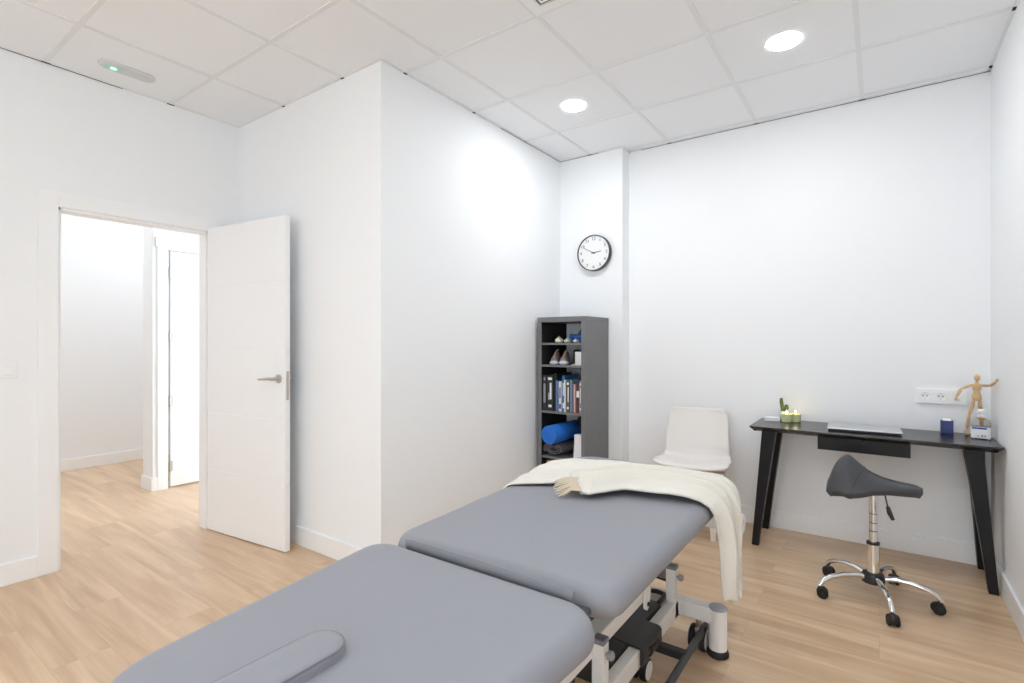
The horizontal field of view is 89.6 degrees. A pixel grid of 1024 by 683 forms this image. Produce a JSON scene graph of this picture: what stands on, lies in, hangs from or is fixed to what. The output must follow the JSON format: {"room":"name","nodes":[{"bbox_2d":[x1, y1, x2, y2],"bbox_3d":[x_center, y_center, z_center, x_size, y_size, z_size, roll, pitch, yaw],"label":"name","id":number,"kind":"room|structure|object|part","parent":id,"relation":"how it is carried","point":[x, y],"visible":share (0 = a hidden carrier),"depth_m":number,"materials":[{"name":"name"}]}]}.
{"room":"examination room","nodes":[
{"label":"examination room","id":0,"kind":"room"},
{"bbox_2d":[61,214,168,459],"bbox_3d":[-4.466,-0.205,4.899,0.100,2.900,5.400,0,0,35],"label":"wall","id":1,"kind":"structure","parent":0,"point":[102,260],"depth_m":5.23,"materials":[{"name":"white paint"}]},
{"bbox_2d":[61,445,168,471],"bbox_3d":[-4.420,1.189,4.866,0.014,0.112,5.200,0,0,35],"label":"baseboard","id":2,"kind":"structure","parent":1,"relation":"attached to","point":[136,454],"depth_m":5.22,"materials":[{"name":"white wood"}]},
{"bbox_2d":[0,48,238,564],"bbox_3d":[-3.382,-0.132,1.631,0.100,2.754,5.134,0,0,35],"label":"wall","id":3,"kind":"structure","parent":0,"point":[62,130],"depth_m":2.78,"materials":[{"name":"white paint"}]},
{"bbox_2d":[0,361,17,378],"bbox_3d":[-2.591,0.140,2.641,0.017,0.086,0.086,0,0,35],"label":"light switch","id":4,"kind":"object","parent":3,"relation":"attached to","point":[8,369],"visible":1,"depth_m":2.65,"materials":[{"name":"white plastic"}]},
{"bbox_2d":[0,556,37,586],"bbox_3d":[-3.673,1.189,1.124,0.014,0.112,3.969,0,0,35],"label":"baseboard","id":5,"kind":"structure","parent":3,"relation":"attached to","point":[24,569],"depth_m":2.67,"materials":[{"name":"white"}]},
{"bbox_2d":[37,187,291,576],"bbox_3d":[-1.954,0.210,2.962,0.907,2.071,1.020,0,0,35],"label":"door","id":6,"kind":"structure","parent":3,"relation":"in","point":[244,268],"depth_m":3.15,"materials":[{"name":"white paint"}]},
{"bbox_3d":[-1.446,0.215,3.068,0.150,0.052,0.061,0,0,29],"label":"handle","id":7,"kind":"part","parent":6,"relation":"part of","materials":[{"name":"silver metal"}]},
{"bbox_3d":[-1.331,0.255,3.059,0.004,0.170,0.017,0,0,29],"label":"lock plate","id":8,"kind":"part","parent":6,"relation":"part of","materials":[{"name":"silver metal"}]},
{"bbox_2d":[143,227,198,477],"bbox_3d":[-2.440,-0.205,5.279,0.200,2.900,2.230,0,0,35],"label":"wall","id":9,"kind":"structure","parent":0,"point":[149,249],"depth_m":4.35,"materials":[{"name":"white paint"}]},
{"bbox_2d":[141,474,152,491],"bbox_3d":[-3.091,1.189,4.365,0.228,0.112,0.014,0,0,35],"label":"baseboard","id":10,"kind":"structure","parent":9,"relation":"attached to","point":[146,482],"depth_m":4.35,"materials":[{"name":"white wood"}]},
{"bbox_2d":[153,477,156,490],"bbox_3d":[-2.991,1.189,4.321,0.014,0.112,0.030,0,0,35],"label":"baseboard","id":11,"kind":"structure","parent":9,"relation":"attached to","point":[154,479],"depth_m":4.32,"materials":[{"name":"white wood"}]},
{"bbox_2d":[155,236,198,490],"bbox_3d":[-2.729,0.178,4.761,0.130,2.135,1.020,0,0,35],"label":"door","id":12,"kind":"structure","parent":9,"relation":"in","point":[182,272],"depth_m":4.46,"materials":[{"name":"white paint"}]},
{"bbox_2d":[239,61,394,548],"bbox_3d":[-1.316,-0.132,3.250,1.588,2.754,0.100,0,0,35],"label":"wall","id":13,"kind":"structure","parent":0,"point":[324,160],"depth_m":2.96,"materials":[{"name":"white paint"}]},
{"bbox_2d":[290,523,361,559],"bbox_3d":[-1.302,1.189,3.170,1.502,0.112,0.014,0,0,35],"label":"baseboard","id":14,"kind":"structure","parent":13,"relation":"attached to","point":[333,548],"depth_m":3.04,"materials":[{"name":"white"}]},
{"bbox_2d":[395,69,559,545],"bbox_3d":[-0.092,-0.132,3.686,0.100,2.754,2.030,0,0,35],"label":"wall partition","id":15,"kind":"structure","parent":0,"point":[477,206],"depth_m":3.29,"materials":[{"name":"white paint"}]},
{"bbox_2d":[0,0,1014,159],"bbox_3d":[-1.014,-1.549,1.204,4.255,0.080,7.184,0,0,35],"label":"ceiling","id":16,"kind":"structure","parent":0,"point":[344,38],"depth_m":2.66,"materials":[{"name":"white tile"}]},
{"bbox_2d":[98,58,155,82],"bbox_3d":[-2.126,-1.497,2.855,0.092,0.024,0.265,0,0,35],"label":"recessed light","id":17,"kind":"object","parent":16,"relation":"in","point":[114,66],"visible":1,"depth_m":2.83,"materials":[{"name":"white plastic"}]},
{"bbox_2d":[0,0,1019,161],"bbox_3d":[-1.090,-1.506,1.183,4.154,0.008,7.064,0,0,35],"label":"grid","id":18,"kind":"object","parent":16,"relation":"attached to","point":[855,7],"visible":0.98,"depth_m":2.77,"materials":[{"name":"white metal"}]},
{"bbox_2d":[520,0,572,15],"bbox_3d":[0.183,-1.515,1.959,0.596,0.027,0.596,0,0,35],"label":"air vent","id":19,"kind":"object","parent":18,"relation":"attached to","point":[532,5],"visible":1,"depth_m":2.29,"materials":[{"name":"white plastic"}]},
{"bbox_2d":[561,100,585,111],"bbox_3d":[0.393,-1.505,3.286,0.160,0.006,0.160,0,0,35],"label":"recessed light","id":20,"kind":"object","parent":16,"relation":"in","point":[572,105],"visible":1,"depth_m":3.28,"materials":[{"name":"white plastic"}]},
{"bbox_2d":[766,32,801,50],"bbox_3d":[1.363,-1.505,2.583,0.160,0.006,0.160,0,0,35],"label":"recessed light","id":21,"kind":"object","parent":16,"relation":"in","point":[784,41],"visible":1,"depth_m":2.57,"materials":[{"name":"white plastic"}]},
{"bbox_2d":[0,455,1023,682],"bbox_3d":[-2.187,1.295,2.038,7.133,0.100,7.184,0,0,35],"label":"floor","id":22,"kind":"structure","parent":0,"point":[139,574],"depth_m":2.49,"materials":[{"name":"brown wood"}]},
{"bbox_2d":[111,457,728,682],"bbox_3d":[0.086,0.894,1.622,0.796,0.702,2.217,0,0,35],"label":"table","id":23,"kind":"object","parent":22,"relation":"on","point":[520,583],"visible":0.94,"depth_m":1.21,"materials":[{"name":"grey leather"}]},
{"bbox_2d":[111,544,594,682],"bbox_3d":[-0.309,0.609,1.020,0.734,0.080,0.774,0,0,35],"label":"cushion","id":24,"kind":"object","parent":23,"relation":"on","point":[404,614],"depth_m":1.04,"materials":[{"name":"grey leather"}]},
{"bbox_2d":[398,457,713,618],"bbox_3d":[0.285,0.609,1.912,0.782,0.080,1.354,0,0,35],"label":"cushion","id":25,"kind":"object","parent":23,"relation":"on","point":[602,551],"depth_m":1.51,"materials":[{"name":"grey leather"}]},
{"bbox_3d":[0.077,0.942,1.397,0.068,0.050,1.325,0,0,35],"label":"lift rail","id":26,"kind":"part","parent":23,"relation":"part of","materials":[{"name":"white metal"}]},
{"bbox_3d":[0.298,0.953,1.570,0.026,0.028,0.028,0,0,35],"label":"knob","id":27,"kind":"part","parent":23,"relation":"part of","materials":[{"name":"grey"}]},
{"bbox_2d":[502,458,742,604],"bbox_3d":[0.438,0.741,2.072,0.874,0.506,0.625,0,0,35],"label":"throw blanket","id":28,"kind":"object","parent":23,"relation":"on","point":[715,491],"visible":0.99,"depth_m":1.93,"materials":[{"name":"white fabric"}]},
{"bbox_3d":[0.247,1.088,1.537,0.040,0.065,1.550,0,0,35],"label":"rail","id":29,"kind":"part","parent":23,"relation":"part of","materials":[{"name":"white"}]},
{"bbox_3d":[0.523,0.838,1.951,0.010,0.315,0.115,0,0,35],"label":"lift arm","id":30,"kind":"part","parent":23,"relation":"part of","materials":[{"name":"white metal"}]},
{"bbox_3d":[0.681,0.953,2.091,0.026,0.028,0.028,0,0,35],"label":"knob","id":31,"kind":"part","parent":23,"relation":"part of","materials":[{"name":"grey plastic"}]},
{"bbox_2d":[705,514,744,533],"bbox_3d":[0.738,0.808,2.505,0.720,0.086,0.086,0,0,35],"label":"paper roll","id":32,"kind":"object","parent":23,"relation":"attached to","point":[712,524],"visible":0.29,"depth_m":2.33,"materials":[{"name":"white"}]},
{"bbox_2d":[537,316,607,465],"bbox_3d":[0.475,0.527,3.994,0.412,1.437,0.386,0,0,35],"label":"bookcase","id":33,"kind":"object","parent":22,"relation":"on","point":[594,330],"visible":0.59,"depth_m":3.93,"materials":[{"name":"grey laminate"}]},
{"bbox_2d":[543,374,549,409],"bbox_3d":[0.297,0.383,4.007,0.030,0.270,0.171,0,0,35],"label":"book","id":34,"kind":"object","parent":33,"relation":"on","point":[544,376],"visible":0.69,"depth_m":3.94,"materials":[{"name":"grey paper"}]},
{"bbox_2d":[543,377,545,402],"bbox_3d":[0.248,0.361,3.938,0.018,0.194,0.001,0,0,35],"label":"print","id":35,"kind":"object","parent":34,"relation":"attached to","point":[544,378],"depth_m":3.94,"materials":[{"name":"grey"}]},
{"bbox_3d":[0.322,0.546,4.103,0.036,1.399,0.386,0,0,35],"label":"panel","id":36,"kind":"part","parent":33,"relation":"part of","materials":[{"name":"grey laminate"}]},
{"bbox_2d":[547,374,553,410],"bbox_3d":[0.341,0.382,3.990,0.058,0.272,0.181,0,0,35],"label":"book","id":37,"kind":"object","parent":33,"relation":"on","point":[550,378],"visible":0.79,"depth_m":3.91,"materials":[{"name":"black paper"}]},
{"bbox_2d":[548,377,551,406],"bbox_3d":[0.289,0.378,3.916,0.035,0.226,0.001,0,0,35],"label":"print","id":38,"kind":"object","parent":37,"relation":"attached to","point":[549,378],"depth_m":3.92},
{"bbox_2d":[550,349,560,364],"bbox_3d":[0.339,0.110,3.984,0.076,0.117,0.175,0,0,15],"label":"shoe","id":39,"kind":"object","parent":33,"relation":"on","point":[555,359],"visible":0.91,"depth_m":3.92,"materials":[{"name":"grey rubber"}]},
{"bbox_3d":[0.475,0.867,3.994,0.337,0.016,0.382,0,0,35],"label":"shelf","id":40,"kind":"part","parent":33,"relation":"part of","materials":[{"name":"grey laminate"}]},
{"bbox_2d":[544,439,573,453],"bbox_3d":[0.425,0.804,4.010,0.347,0.087,0.156,0,0,-38],"label":"folded towel","id":41,"kind":"object","parent":33,"relation":"on","point":[568,445],"visible":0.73,"depth_m":3.93,"materials":[{"name":"grey fabric"}]},
{"bbox_2d":[541,420,580,443],"bbox_3d":[0.391,0.684,3.951,0.138,0.140,0.372,0,0,41],"label":"foam roller","id":42,"kind":"object","parent":41,"relation":"on","point":[555,433],"visible":0.8,"depth_m":3.84,"materials":[{"name":"blue plastic"}]},
{"bbox_2d":[556,380,561,411],"bbox_3d":[0.395,0.402,3.956,0.018,0.232,0.200,0,0,35],"label":"book","id":43,"kind":"object","parent":33,"relation":"on","point":[557,381],"visible":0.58,"depth_m":3.88,"materials":[{"name":"blue paper"}]},
{"bbox_2d":[555,336,562,342],"bbox_3d":[0.358,-0.024,3.920,0.062,0.052,0.063,0,0,35],"label":"ornament","id":44,"kind":"object","parent":33,"relation":"on","point":[559,339],"visible":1,"depth_m":3.90,"materials":[{"name":"beige ceramic"}]},
{"bbox_2d":[559,381,561,411],"bbox_3d":[0.415,0.405,3.943,0.026,0.226,0.191,0,0,35],"label":"book","id":45,"kind":"object","parent":33,"relation":"on","point":[560,382],"visible":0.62,"depth_m":3.86,"materials":[{"name":"white paper"}]},
{"bbox_2d":[559,387,560,408],"bbox_3d":[0.360,0.416,3.866,0.016,0.158,0.001,0,0,35],"label":"print","id":46,"kind":"object","parent":45,"relation":"attached to","point":[559,387],"depth_m":3.87,"materials":[{"name":"blue paper"}]},
{"bbox_3d":[0.475,0.526,3.994,0.337,0.016,0.382,0,0,35],"label":"shelf","id":47,"kind":"part","parent":33,"relation":"part of","materials":[{"name":"grey laminate"}]},
{"bbox_3d":[0.475,0.176,3.994,0.337,0.016,0.382,0,0,35],"label":"shelf","id":48,"kind":"part","parent":33,"relation":"part of","materials":[{"name":"grey laminate"}]},
{"bbox_3d":[0.475,0.010,3.994,0.337,0.016,0.382,0,0,35],"label":"shelf","id":49,"kind":"part","parent":33,"relation":"part of","materials":[{"name":"grey laminate"}]},
{"bbox_2d":[554,372,571,410],"bbox_3d":[0.396,0.375,3.995,0.022,0.286,0.240,0,0,35],"label":"book","id":50,"kind":"object","parent":33,"relation":"on","point":[557,376],"visible":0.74,"depth_m":3.90,"materials":[{"name":"black paper"}]},
{"bbox_2d":[559,349,570,364],"bbox_3d":[0.406,0.110,3.937,0.076,0.117,0.175,0,0,15],"label":"shoe","id":51,"kind":"object","parent":33,"relation":"on","point":[565,359],"visible":0.99,"depth_m":3.88,"materials":[{"name":"grey rubber"}]},
{"bbox_2d":[564,379,571,411],"bbox_3d":[0.448,0.398,3.913,0.012,0.240,0.190,0,0,35],"label":"book","id":52,"kind":"object","parent":33,"relation":"on","point":[568,379],"visible":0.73,"depth_m":3.84,"materials":[{"name":"white paper"}]},
{"bbox_2d":[562,374,578,411],"bbox_3d":[0.451,0.383,3.950,0.022,0.270,0.231,0,0,35],"label":"book","id":53,"kind":"object","parent":33,"relation":"on","point":[574,376],"visible":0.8,"depth_m":3.86,"materials":[{"name":"blue paper"}]},
{"bbox_2d":[566,379,574,411],"bbox_3d":[0.469,0.399,3.904,0.030,0.238,0.191,0,0,35],"label":"book","id":54,"kind":"object","parent":33,"relation":"on","point":[567,381],"visible":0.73,"depth_m":3.83,"materials":[{"name":"grey paper"}]},
{"bbox_3d":[0.475,-0.173,3.994,0.412,0.038,0.386,0,0,35],"label":"panel","id":55,"kind":"part","parent":33,"relation":"part of","materials":[{"name":"grey laminate"}]},
{"bbox_2d":[569,329,580,342],"bbox_3d":[0.497,-0.067,3.918,0.140,0.137,0.060,0,0,35],"label":"figurine","id":56,"kind":"object","parent":33,"relation":"on","point":[572,336],"visible":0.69,"depth_m":3.89,"materials":[{"name":"blue ceramic"}]},
{"bbox_2d":[571,382,578,412],"bbox_3d":[0.497,0.407,3.877,0.012,0.222,0.190,0,0,35],"label":"book","id":57,"kind":"object","parent":33,"relation":"on","point":[573,382],"visible":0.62,"depth_m":3.80,"materials":[{"name":"blue paper"}]},
{"bbox_2d":[570,379,580,411],"bbox_3d":[0.495,0.398,3.900,0.014,0.240,0.200,0,0,35],"label":"book","id":58,"kind":"object","parent":33,"relation":"on","point":[575,380],"visible":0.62,"depth_m":3.82,"materials":[{"name":"teal paper"}]},
{"bbox_2d":[573,383,578,412],"bbox_3d":[0.514,0.412,3.873,0.018,0.212,0.190,0,0,35],"label":"book","id":59,"kind":"object","parent":33,"relation":"on","point":[574,385],"visible":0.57,"depth_m":3.79,"materials":[{"name":"brown paper"}]},
{"bbox_2d":[572,352,580,364],"bbox_3d":[0.497,0.118,3.826,0.092,0.100,0.060,0,0,35],"label":"box","id":60,"kind":"object","parent":33,"relation":"on","point":[577,354],"visible":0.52,"depth_m":3.80,"materials":[{"name":"white cardboard"}]},
{"bbox_2d":[573,434,580,457],"bbox_3d":[0.497,0.767,3.805,0.071,0.185,0.064,0,0,35],"label":"paper bag","id":61,"kind":"object","parent":33,"relation":"on","point":[577,437],"visible":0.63,"depth_m":3.78,"materials":[{"name":"white paper"}]},
{"bbox_2d":[573,349,580,362],"bbox_3d":[0.546,0.111,4.068,0.100,0.115,0.100,0,0,35],"label":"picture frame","id":62,"kind":"object","parent":33,"relation":"on","point":[575,350],"visible":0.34,"depth_m":4.05,"materials":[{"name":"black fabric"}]},
{"bbox_2d":[576,384,578,412],"bbox_3d":[0.536,0.414,3.858,0.030,0.208,0.181,0,0,35],"label":"book","id":63,"kind":"object","parent":33,"relation":"on","point":[577,386],"visible":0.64,"depth_m":3.79,"materials":[{"name":"red paper"}]},
{"bbox_2d":[577,416,580,426],"bbox_3d":[0.584,0.607,3.992,0.096,0.096,0.141,0,0,44],"label":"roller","id":64,"kind":"object","parent":33,"relation":"on","point":[579,417],"visible":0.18,"depth_m":3.96,"materials":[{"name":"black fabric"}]},
{"bbox_2d":[579,381,580,413],"bbox_3d":[0.552,0.399,3.838,0.018,0.238,0.191,0,0,35],"label":"book","id":65,"kind":"object","parent":33,"relation":"on","point":[579,381],"visible":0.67,"depth_m":3.76,"materials":[{"name":"grey paper"}]},
{"bbox_3d":[0.628,0.546,3.885,0.036,1.399,0.386,0,0,35],"label":"panel","id":66,"kind":"part","parent":33,"relation":"part of","materials":[{"name":"grey laminate"}]},
{"bbox_2d":[653,406,731,541],"bbox_3d":[1.215,0.851,3.441,0.468,0.788,0.481,0,0,26],"label":"chair","id":67,"kind":"object","parent":22,"relation":"on","point":[697,438],"visible":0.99,"depth_m":3.58,"materials":[{"name":"white plastic"}]},
{"bbox_3d":[1.270,1.031,3.243,0.120,0.428,0.060,0,0,26],"label":"leg","id":68,"kind":"part","parent":67,"relation":"part of","materials":[{"name":"white"}]},
{"bbox_2d":[749,418,1004,595],"bbox_3d":[2.043,0.878,3.001,1.147,0.735,0.434,0,0,35],"label":"desk","id":69,"kind":"object","parent":22,"relation":"on","point":[974,450],"visible":0.83,"depth_m":2.83,"materials":[{"name":"black wood"}]},
{"bbox_3d":[1.557,0.893,3.179,0.131,0.705,0.087,0,0,35],"label":"leg","id":70,"kind":"part","parent":69,"relation":"part of","materials":[{"name":"black wood"}]},
{"bbox_2d":[764,416,779,421],"bbox_3d":[1.702,0.498,3.373,0.090,0.024,0.062,0,0,27],"label":"box","id":71,"kind":"object","parent":69,"relation":"on","point":[767,418],"visible":1,"depth_m":3.35,"materials":[{"name":"white"}]},
{"bbox_3d":[1.702,0.492,3.373,0.090,0.012,0.062,0,0,27],"label":"lid","id":72,"kind":"part","parent":71,"relation":"part of","materials":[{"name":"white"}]},
{"bbox_3d":[1.726,0.893,3.416,0.131,0.705,0.100,0,0,35],"label":"leg","id":73,"kind":"part","parent":69,"relation":"part of","materials":[{"name":"black wood"}]},
{"bbox_2d":[778,398,789,419],"bbox_3d":[1.788,0.437,3.386,0.070,0.146,0.070,0,0,35],"label":"potted cactus","id":74,"kind":"object","parent":69,"relation":"on","point":[784,408],"visible":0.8,"depth_m":3.38,"materials":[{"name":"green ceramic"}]},
{"bbox_2d":[778,410,789,419],"bbox_3d":[1.788,0.479,3.386,0.070,0.062,0.070,0,0,35],"label":"pot","id":75,"kind":"object","parent":74,"relation":"attached to","point":[780,411],"depth_m":3.37,"materials":[{"name":"white ceramic"}]},
{"bbox_2d":[781,411,791,422],"bbox_3d":[1.765,0.473,3.313,0.062,0.074,0.062,0,0,35],"label":"candle","id":76,"kind":"object","parent":69,"relation":"on","point":[785,417],"visible":1,"depth_m":3.29,"materials":[{"name":"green wax"}]},
{"bbox_2d":[790,410,800,422],"bbox_3d":[1.823,0.473,3.315,0.062,0.074,0.062,0,0,35],"label":"candle","id":77,"kind":"object","parent":69,"relation":"on","point":[796,417],"visible":0.9,"depth_m":3.29,"materials":[{"name":"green wax"}]},
{"bbox_3d":[1.944,0.578,2.862,0.426,0.074,0.014,0,0,35],"label":"drawer","id":78,"kind":"part","parent":69,"relation":"part of","materials":[{"name":"black wood"}]},
{"bbox_2d":[827,422,902,435],"bbox_3d":[2.039,0.500,2.992,0.352,0.021,0.250,0,0,33],"label":"laptop","id":79,"kind":"object","parent":69,"relation":"on","point":[833,426],"visible":1,"depth_m":2.94,"materials":[{"name":"grey metal"}]},
{"bbox_2d":[940,418,953,434],"bbox_3d":[2.432,0.467,2.884,0.054,0.086,0.104,0,0,38],"label":"tape dispenser","id":80,"kind":"object","parent":69,"relation":"on","point":[946,425],"visible":1,"depth_m":2.85,"materials":[{"name":"blue plastic"}]},
{"bbox_2d":[954,374,998,434],"bbox_3d":[2.519,0.342,2.741,0.128,0.337,0.238,0,0,-4],"label":"mannequin","id":81,"kind":"object","parent":69,"relation":"on","point":[976,396],"visible":0.8,"depth_m":2.81},
{"bbox_3d":[2.549,0.893,2.831,0.094,0.705,0.100,0,0,35],"label":"leg","id":82,"kind":"part","parent":69,"relation":"part of","materials":[{"name":"black wood"}]},
{"bbox_3d":[2.364,0.893,2.604,0.131,0.705,0.087,0,0,35],"label":"leg","id":83,"kind":"part","parent":69,"relation":"part of","materials":[{"name":"black wood"}]},
{"bbox_2d":[971,409,991,439],"bbox_3d":[2.481,0.431,2.728,0.060,0.158,0.081,0,0,-41],"label":"sanitizer bottle","id":84,"kind":"object","parent":69,"relation":"on","point":[981,428],"visible":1,"depth_m":2.71,"materials":[{"name":"white plastic"}]},
{"bbox_2d":[816,454,946,626],"bbox_3d":[1.775,0.903,2.494,0.501,0.685,0.542,0,0,35],"label":"stool","id":85,"kind":"object","parent":22,"relation":"on","point":[849,479],"visible":1,"depth_m":2.49,"materials":[{"name":"black leather"}]},
{"bbox_3d":[1.614,1.157,2.523,0.236,0.073,0.027,0,0,2],"label":"leg","id":86,"kind":"part","parent":85,"relation":"part of","materials":[{"name":"silver metal"}]},
{"bbox_3d":[1.721,1.157,2.662,0.027,0.073,0.236,0,0,-17],"label":"leg","id":87,"kind":"part","parent":85,"relation":"part of","materials":[{"name":"silver metal"}]},
{"bbox_3d":[1.764,0.661,2.519,0.380,0.201,0.274,0,0,35],"label":"seat","id":88,"kind":"part","parent":85,"relation":"part of","materials":[{"name":"grey leather"}]},
{"bbox_3d":[1.715,1.157,2.377,0.027,0.073,0.236,0,0,19],"label":"leg","id":89,"kind":"part","parent":85,"relation":"part of","materials":[{"name":"silver metal"}]},
{"bbox_3d":[1.887,1.157,2.604,0.236,0.073,0.027,0,0,-35],"label":"leg","id":90,"kind":"part","parent":85,"relation":"part of","materials":[{"name":"silver metal"}]},
{"bbox_3d":[1.883,1.157,2.427,0.236,0.073,0.027,0,0,38],"label":"leg","id":91,"kind":"part","parent":85,"relation":"part of","materials":[{"name":"silver metal"}]},
{"bbox_2d":[560,148,628,460],"bbox_3d":[0.680,-0.132,4.209,0.551,2.754,0.182,0,0,35],"label":"wall pillar","id":92,"kind":"structure","parent":0,"point":[594,189],"depth_m":4.07,"materials":[{"name":"white paint"}]},
{"bbox_2d":[577,235,611,270],"bbox_3d":[0.652,-0.710,4.090,0.286,0.286,0.044,0,0,35],"label":"wall clock","id":93,"kind":"object","parent":92,"relation":"attached to","point":[594,252],"visible":1,"depth_m":4.08,"materials":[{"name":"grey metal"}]},
{"bbox_2d":[629,71,990,544],"bbox_3d":[1.635,-0.132,3.641,2.766,2.754,0.100,0,0,35],"label":"wall","id":94,"kind":"structure","parent":0,"point":[833,263],"depth_m":3.30,"materials":[{"name":"white paint"}]},
{"bbox_2d":[741,505,976,564],"bbox_3d":[1.791,1.189,3.459,2.101,0.112,0.014,0,0,35],"label":"baseboard","id":95,"kind":"structure","parent":94,"relation":"attached to","point":[956,551],"depth_m":3.17,"materials":[{"name":"white"}]},
{"bbox_2d":[916,388,966,404],"bbox_3d":[2.473,0.310,2.973,0.222,0.086,0.016,0,0,35],"label":"wall socket","id":96,"kind":"object","parent":94,"relation":"attached to","point":[923,395],"visible":0.98,"depth_m":2.97,"materials":[{"name":"white plastic"}]},
{"bbox_2d":[919,391,930,399],"bbox_3d":[2.412,0.311,3.010,0.053,0.053,0.002,0,0,35],"label":"socket","id":97,"kind":"object","parent":96,"relation":"attached to","point":[923,395],"depth_m":3.02,"materials":[{"name":"grey plastic"}]},
{"bbox_2d":[935,392,946,400],"bbox_3d":[2.470,0.311,2.969,0.053,0.053,0.002,0,0,35],"label":"socket","id":98,"kind":"object","parent":96,"relation":"attached to","point":[939,396],"depth_m":2.97,"materials":[{"name":"grey plastic"}]},
{"bbox_2d":[991,0,1023,607],"bbox_3d":[0.643,-0.132,-0.050,0.100,2.754,7.064,0,0,35],"label":"wall","id":99,"kind":"structure","parent":0,"point":[1007,71],"depth_m":2.50,"materials":[{"name":"white paint"}]},
{"bbox_2d":[995,557,1023,640],"bbox_3d":[0.593,1.189,-0.023,0.014,0.112,7.050,0,0,35],"label":"baseboard","id":100,"kind":"structure","parent":99,"relation":"attached to","point":[1009,596],"depth_m":2.36,"materials":[{"name":"white wood"}]}
]}

